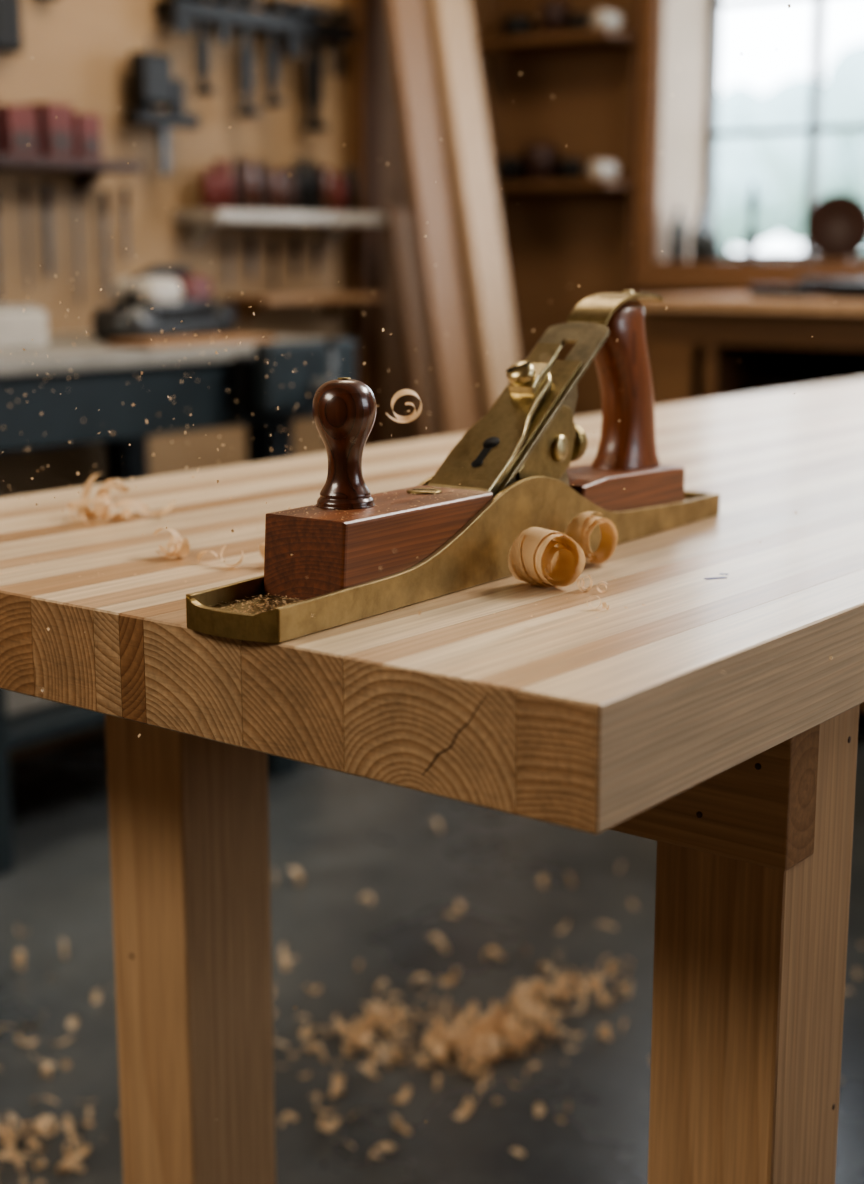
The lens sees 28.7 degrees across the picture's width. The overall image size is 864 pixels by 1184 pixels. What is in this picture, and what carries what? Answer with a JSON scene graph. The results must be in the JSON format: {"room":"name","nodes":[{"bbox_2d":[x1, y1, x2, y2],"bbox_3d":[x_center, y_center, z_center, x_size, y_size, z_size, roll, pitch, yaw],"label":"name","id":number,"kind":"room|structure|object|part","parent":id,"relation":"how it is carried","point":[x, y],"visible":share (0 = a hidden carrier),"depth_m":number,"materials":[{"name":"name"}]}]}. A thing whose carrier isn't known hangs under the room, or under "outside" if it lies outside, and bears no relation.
{"room":"woodworking shop","nodes":[
{"label":"woodworking shop","id":0,"kind":"room"},
{"bbox_2d":[0,0,501,760],"bbox_3d":[-1.468,-0.831,2.859,0.100,2.700,5.900,9,14,37],"label":"wall","id":1,"kind":"structure","parent":0,"point":[80,50],"depth_m":3.94,"materials":[{"name":"beige wood"}]},
{"bbox_2d":[0,0,22,53],"bbox_3d":[-0.915,-1.173,3.391,0.030,0.160,0.210,9,14,37],"label":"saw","id":2,"kind":"object","parent":1,"relation":"attached to","point":[11,40],"visible":1,"depth_m":3.44,"materials":[{"name":"white metal"}]},
{"bbox_2d":[0,154,140,196],"bbox_3d":[-0.857,-0.853,3.455,0.139,0.072,0.580,9,14,37],"label":"wall shelf","id":3,"kind":"object","parent":1,"relation":"attached to","point":[88,172],"visible":1,"depth_m":3.52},
{"bbox_2d":[0,102,102,159],"bbox_3d":[-0.861,-0.946,3.439,0.092,0.114,0.419,9,14,37],"label":"storage boxes","id":4,"kind":"object","parent":3,"relation":"on","point":[70,134],"visible":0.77,"depth_m":3.47},
{"bbox_2d":[124,34,199,174],"bbox_3d":[-0.614,-1.087,3.777,0.079,0.300,0.190,9,14,37],"label":"vise","id":5,"kind":"object","parent":1,"relation":"attached to","point":[152,82],"visible":1,"depth_m":3.73,"materials":[{"name":"black metal"}]},
{"bbox_2d":[155,0,355,132],"bbox_3d":[-0.395,-1.255,4.013,0.099,0.295,0.623,9,14,37],"label":"rack","id":6,"kind":"object","parent":1,"relation":"attached to","point":[292,23],"visible":1,"depth_m":3.99,"materials":[{"name":"black metal"}]},
{"bbox_2d":[174,209,386,244],"bbox_3d":[-0.356,-0.883,4.098,0.149,0.078,0.600,9,14,37],"label":"wall shelf","id":7,"kind":"object","parent":1,"relation":"attached to","point":[202,222],"visible":1,"depth_m":3.97,"materials":[{"name":"white plastic"}]},
{"bbox_2d":[200,157,356,212],"bbox_3d":[-0.360,-0.981,4.065,0.050,0.126,0.534,9,14,37],"label":"bottles","id":8,"kind":"object","parent":7,"relation":"on","point":[245,188],"visible":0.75,"depth_m":4.04,"materials":[{"name":"red plastic"},{"name":"black plastic"}]},
{"bbox_2d":[225,293,383,323],"bbox_3d":[-0.310,-0.705,4.201,0.139,0.068,0.440,9,14,37],"label":"wall shelf","id":9,"kind":"object","parent":1,"relation":"attached to","point":[336,302],"visible":0.91,"depth_m":4.11,"materials":[{"name":"brown wood"}]},
{"bbox_2d":[347,0,382,446],"bbox_3d":[-0.174,-1.135,4.368,0.049,2.700,0.080,9,14,37],"label":"stud","id":10,"kind":"object","parent":1,"relation":"attached to","point":[363,55],"visible":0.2,"depth_m":4.37,"materials":[{"name":"brown wood"}]},
{"bbox_2d":[0,710,863,1183],"bbox_3d":[0.254,0.844,1.634,4.700,0.100,5.800,9,14,37],"label":"floor","id":11,"kind":"structure","parent":0,"point":[349,837],"depth_m":2.61,"materials":[{"name":"concrete"}]},
{"bbox_2d":[0,332,355,875],"bbox_3d":[-0.919,0.032,3.030,0.761,0.940,1.770,9,14,37],"label":"workbench","id":12,"kind":"object","parent":11,"relation":"on","point":[103,372],"visible":0.54,"depth_m":3.15,"materials":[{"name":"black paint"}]},
{"bbox_2d":[0,305,47,350],"bbox_3d":[-0.811,-0.484,3.092,0.140,0.078,0.160,9,14,37],"label":"box","id":13,"kind":"object","parent":12,"relation":"on","point":[18,328],"visible":0.99,"depth_m":3.07,"materials":[{"name":"white plastic"}]},
{"bbox_2d":[92,265,235,341],"bbox_3d":[-0.548,-0.599,3.481,0.120,0.149,0.428,4,12,17],"label":"power tool","id":14,"kind":"object","parent":12,"relation":"on","point":[172,304],"visible":0.98,"depth_m":3.37,"materials":[{"name":"black metal"}]},
{"bbox_2d":[106,334,275,348],"bbox_3d":[-0.462,-0.486,3.267,0.120,0.012,0.340,9,14,37],"label":"board","id":15,"kind":"object","parent":12,"relation":"on","point":[183,341],"visible":1,"depth_m":3.21,"materials":[{"name":"beige wood"}]},
{"bbox_2d":[387,209,442,439],"bbox_3d":[-0.003,-0.405,4.502,0.226,1.203,0.090,9,14,37],"label":"leaning board","id":16,"kind":"object","parent":11,"relation":"on","point":[401,223],"visible":0.36,"depth_m":4.46,"materials":[{"name":"brown wood"}]},
{"bbox_2d":[0,820,863,1183],"bbox_3d":[-0.007,0.583,2.513,1.432,0.064,1.795,9,14,37],"label":"wood shavings","id":17,"kind":"object","parent":11,"relation":"on","point":[481,1040],"visible":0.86,"depth_m":2.38,"materials":[{"name":"brown wood"}]},
{"bbox_2d":[0,378,863,1183],"bbox_3d":[0.589,0.227,2.214,0.820,0.880,2.700,9,14,37],"label":"workbench","id":18,"kind":"object","parent":11,"relation":"on","point":[629,720],"visible":0.9,"depth_m":1.11,"materials":[{"name":"brown wood"}]},
{"bbox_2d":[0,469,703,620],"bbox_3d":[-0.058,-0.061,1.331,0.646,0.034,0.569,9,14,37],"label":"wood shavings","id":19,"kind":"object","parent":18,"relation":"on","point":[181,547],"visible":0.78,"depth_m":1.40,"materials":[{"name":"brown wood"}]},
{"bbox_2d":[0,4,835,1121],"bbox_3d":[-0.168,-0.065,1.156,0.913,0.626,0.974,9,14,37],"label":"airborne sawdust","id":20,"kind":"object","parent":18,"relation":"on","point":[545,359],"visible":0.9,"depth_m":1.20,"materials":[{"name":"brown wood"}]},
{"bbox_2d":[386,389,421,422],"bbox_3d":[-0.019,-0.128,1.168,0.024,0.024,0.023,-2,12,-9],"label":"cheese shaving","id":21,"kind":"object","parent":20,"relation":"attached to","point":[401,419],"visible":1,"depth_m":1.17,"materials":[{"name":"brown wood"}]},
{"bbox_2d":[186,290,719,642],"bbox_3d":[0.050,-0.115,1.199,0.078,0.190,0.590,8,14,34],"label":"plane","id":22,"kind":"object","parent":18,"relation":"on","point":[516,476],"visible":1,"depth_m":1.15,"materials":[{"name":"gold metal"}]},
{"bbox_3d":[-0.056,-0.095,1.072,0.041,0.082,0.041,8,14,34],"label":"knob","id":23,"kind":"part","parent":22,"relation":"part of","materials":[{"name":"brown wood"}]},
{"bbox_2d":[508,527,584,587],"bbox_3d":[0.076,-0.022,1.126,0.040,0.038,0.040,-6,13,-28],"label":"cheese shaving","id":24,"kind":"object","parent":18,"relation":"on","point":[538,556],"visible":1,"depth_m":1.12,"materials":[{"name":"beige wood"}]},
{"bbox_2d":[565,511,617,563],"bbox_3d":[0.115,-0.039,1.206,0.034,0.036,0.022,-8,14,-34],"label":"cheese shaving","id":25,"kind":"object","parent":18,"relation":"on","point":[580,529],"visible":0.91,"depth_m":1.20,"materials":[{"name":"beige wood"}]},
{"bbox_2d":[386,0,478,435],"bbox_3d":[0.005,-0.931,4.203,0.421,2.353,0.130,9,14,37],"label":"leaning board","id":26,"kind":"object","parent":11,"relation":"on","point":[407,19],"visible":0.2,"depth_m":4.19,"materials":[{"name":"brown wood"}]},
{"bbox_2d":[430,0,519,412],"bbox_3d":[0.119,-0.978,4.306,0.467,2.404,0.135,9,14,37],"label":"leaning board","id":27,"kind":"object","parent":11,"relation":"on","point":[452,19],"visible":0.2,"depth_m":4.28,"materials":[{"name":"beige wood"}]},
{"bbox_2d":[500,0,769,417],"bbox_3d":[2.067,-0.988,3.640,4.500,2.700,0.300,9,14,37],"label":"shelving unit","id":28,"kind":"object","parent":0,"point":[553,241],"depth_m":4.75,"materials":[{"name":"brown wood"}]},
{"bbox_2d":[475,27,632,52],"bbox_3d":[0.340,-1.503,4.603,0.430,0.022,0.169,9,14,37],"label":"corner shelf","id":29,"kind":"object","parent":28,"relation":"attached to","point":[598,36],"visible":0.9,"depth_m":4.55,"materials":[{"name":"brown wood"}]},
{"bbox_2d":[502,0,589,36],"bbox_3d":[0.311,-1.561,4.608,0.275,0.090,0.090,9,14,37],"label":"tins","id":30,"kind":"object","parent":29,"relation":"on","point":[554,14],"visible":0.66,"depth_m":4.56,"materials":[{"name":"black metal"}]},
{"bbox_2d":[591,9,620,28],"bbox_3d":[0.461,-1.511,4.461,0.050,0.050,0.080,9,14,37],"label":"paper roll","id":31,"kind":"object","parent":29,"relation":"on","point":[601,18],"visible":0.89,"depth_m":4.43,"materials":[{"name":"white paper"}]},
{"bbox_2d":[495,179,629,192],"bbox_3d":[0.340,-1.125,4.679,0.430,0.022,0.169,9,14,37],"label":"corner shelf","id":32,"kind":"object","parent":28,"relation":"attached to","point":[590,184],"visible":0.76,"depth_m":4.58,"materials":[{"name":"brown wood"}]},
{"bbox_2d":[497,144,582,181],"bbox_3d":[0.300,-1.190,4.692,0.275,0.100,0.100,9,14,37],"label":"tins","id":33,"kind":"object","parent":32,"relation":"on","point":[539,162],"visible":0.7,"depth_m":4.65,"materials":[{"name":"black metal"}]},
{"bbox_2d":[588,160,617,179],"bbox_3d":[0.461,-1.134,4.537,0.050,0.050,0.080,9,14,37],"label":"paper roll","id":34,"kind":"object","parent":32,"relation":"on","point":[598,169],"visible":0.97,"depth_m":4.51,"materials":[{"name":"white paper"}]},
{"bbox_2d":[627,0,640,292],"bbox_3d":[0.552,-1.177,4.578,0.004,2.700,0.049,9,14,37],"label":"wall post","id":35,"kind":"object","parent":28,"relation":"attached to","point":[637,3],"visible":0.2,"depth_m":4.56,"materials":[{"name":"brown wood"}]},
{"bbox_2d":[631,0,863,290],"bbox_3d":[1.110,-1.323,4.112,1.399,1.170,0.040,9,14,37],"label":"trim","id":36,"kind":"structure","parent":28,"relation":"attached to","point":[650,23],"depth_m":4.53,"materials":[{"name":"brown wood"}]},
{"bbox_2d":[651,261,863,273],"bbox_3d":[1.209,-0.833,4.339,1.299,0.030,0.320,9,14,37],"label":"window sill","id":37,"kind":"structure","parent":28,"relation":"attached to","point":[772,267],"depth_m":4.42,"materials":[{"name":"brown wood"}]},
{"bbox_2d":[670,198,720,260],"bbox_3d":[0.737,-0.989,4.604,0.144,0.170,0.122,9,14,37],"label":"glass bottles","id":38,"kind":"object","parent":37,"relation":"on","point":[705,245],"visible":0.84,"depth_m":4.59},
{"bbox_2d":[805,193,863,261],"bbox_3d":[1.057,-0.941,4.355,0.167,0.173,0.089,9,14,37],"label":"plate","id":39,"kind":"object","parent":37,"relation":"on","point":[834,225],"visible":1,"depth_m":4.34,"materials":[{"name":"brown wood"}]},
{"bbox_2d":[655,0,863,260],"bbox_3d":[1.209,-1.360,4.233,1.327,1.089,0.280,9,14,37],"label":"window","id":40,"kind":"structure","parent":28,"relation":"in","point":[689,133],"depth_m":4.62,"materials":[{"name":"glass"},{"name":"painted wood"}]},
{"bbox_2d":[641,292,863,710],"bbox_3d":[1.791,-0.080,3.445,2.880,0.996,0.618,9,14,37],"label":"workbench","id":41,"kind":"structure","parent":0,"point":[696,346],"depth_m":3.93,"materials":[{"name":"brown wood"}]},
{"bbox_2d":[641,292,863,314],"bbox_3d":[1.791,-0.553,3.350,2.880,0.030,0.618,9,14,37],"label":"countertop","id":42,"kind":"structure","parent":41,"relation":"on","point":[722,302],"depth_m":3.80,"materials":[{"name":"brown wood"}]},
{"bbox_2d":[748,278,863,298],"bbox_3d":[0.915,-0.698,3.876,0.372,0.044,0.160,9,14,37],"label":"tool","id":43,"kind":"object","parent":42,"relation":"on","point":[833,288],"visible":1,"depth_m":3.87,"materials":[{"name":"black metal"}]},
{"label":"outside","id":44,"kind":"structure","parent":0,"visible":0},
{"bbox_3d":[6.110,-1.455,15.072,24.000,0.100,22.100,9,14,37],"label":"lawn","id":45,"kind":"structure","parent":44,"visible":0},
{"bbox_2d":[716,83,797,252],"bbox_3d":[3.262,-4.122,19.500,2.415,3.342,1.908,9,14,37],"label":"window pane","id":46,"kind":"object","parent":45,"relation":"on","point":[739,166],"visible":0.27,"depth_m":18.44,"materials":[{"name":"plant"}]},
{"bbox_2d":[748,41,863,207],"bbox_3d":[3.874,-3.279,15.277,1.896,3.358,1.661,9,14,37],"label":"window pane","id":47,"kind":"object","parent":45,"relation":"on","point":[783,158],"visible":0.69,"depth_m":14.71,"materials":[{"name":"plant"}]},
{"bbox_2d":[780,207,863,252],"bbox_3d":[5.389,-4.313,20.225,2.567,3.428,2.330,9,14,37],"label":"tree","id":48,"kind":"object","parent":45,"relation":"on","point":[794,232],"visible":0.02,"depth_m":20.06,"materials":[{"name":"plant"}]}
]}

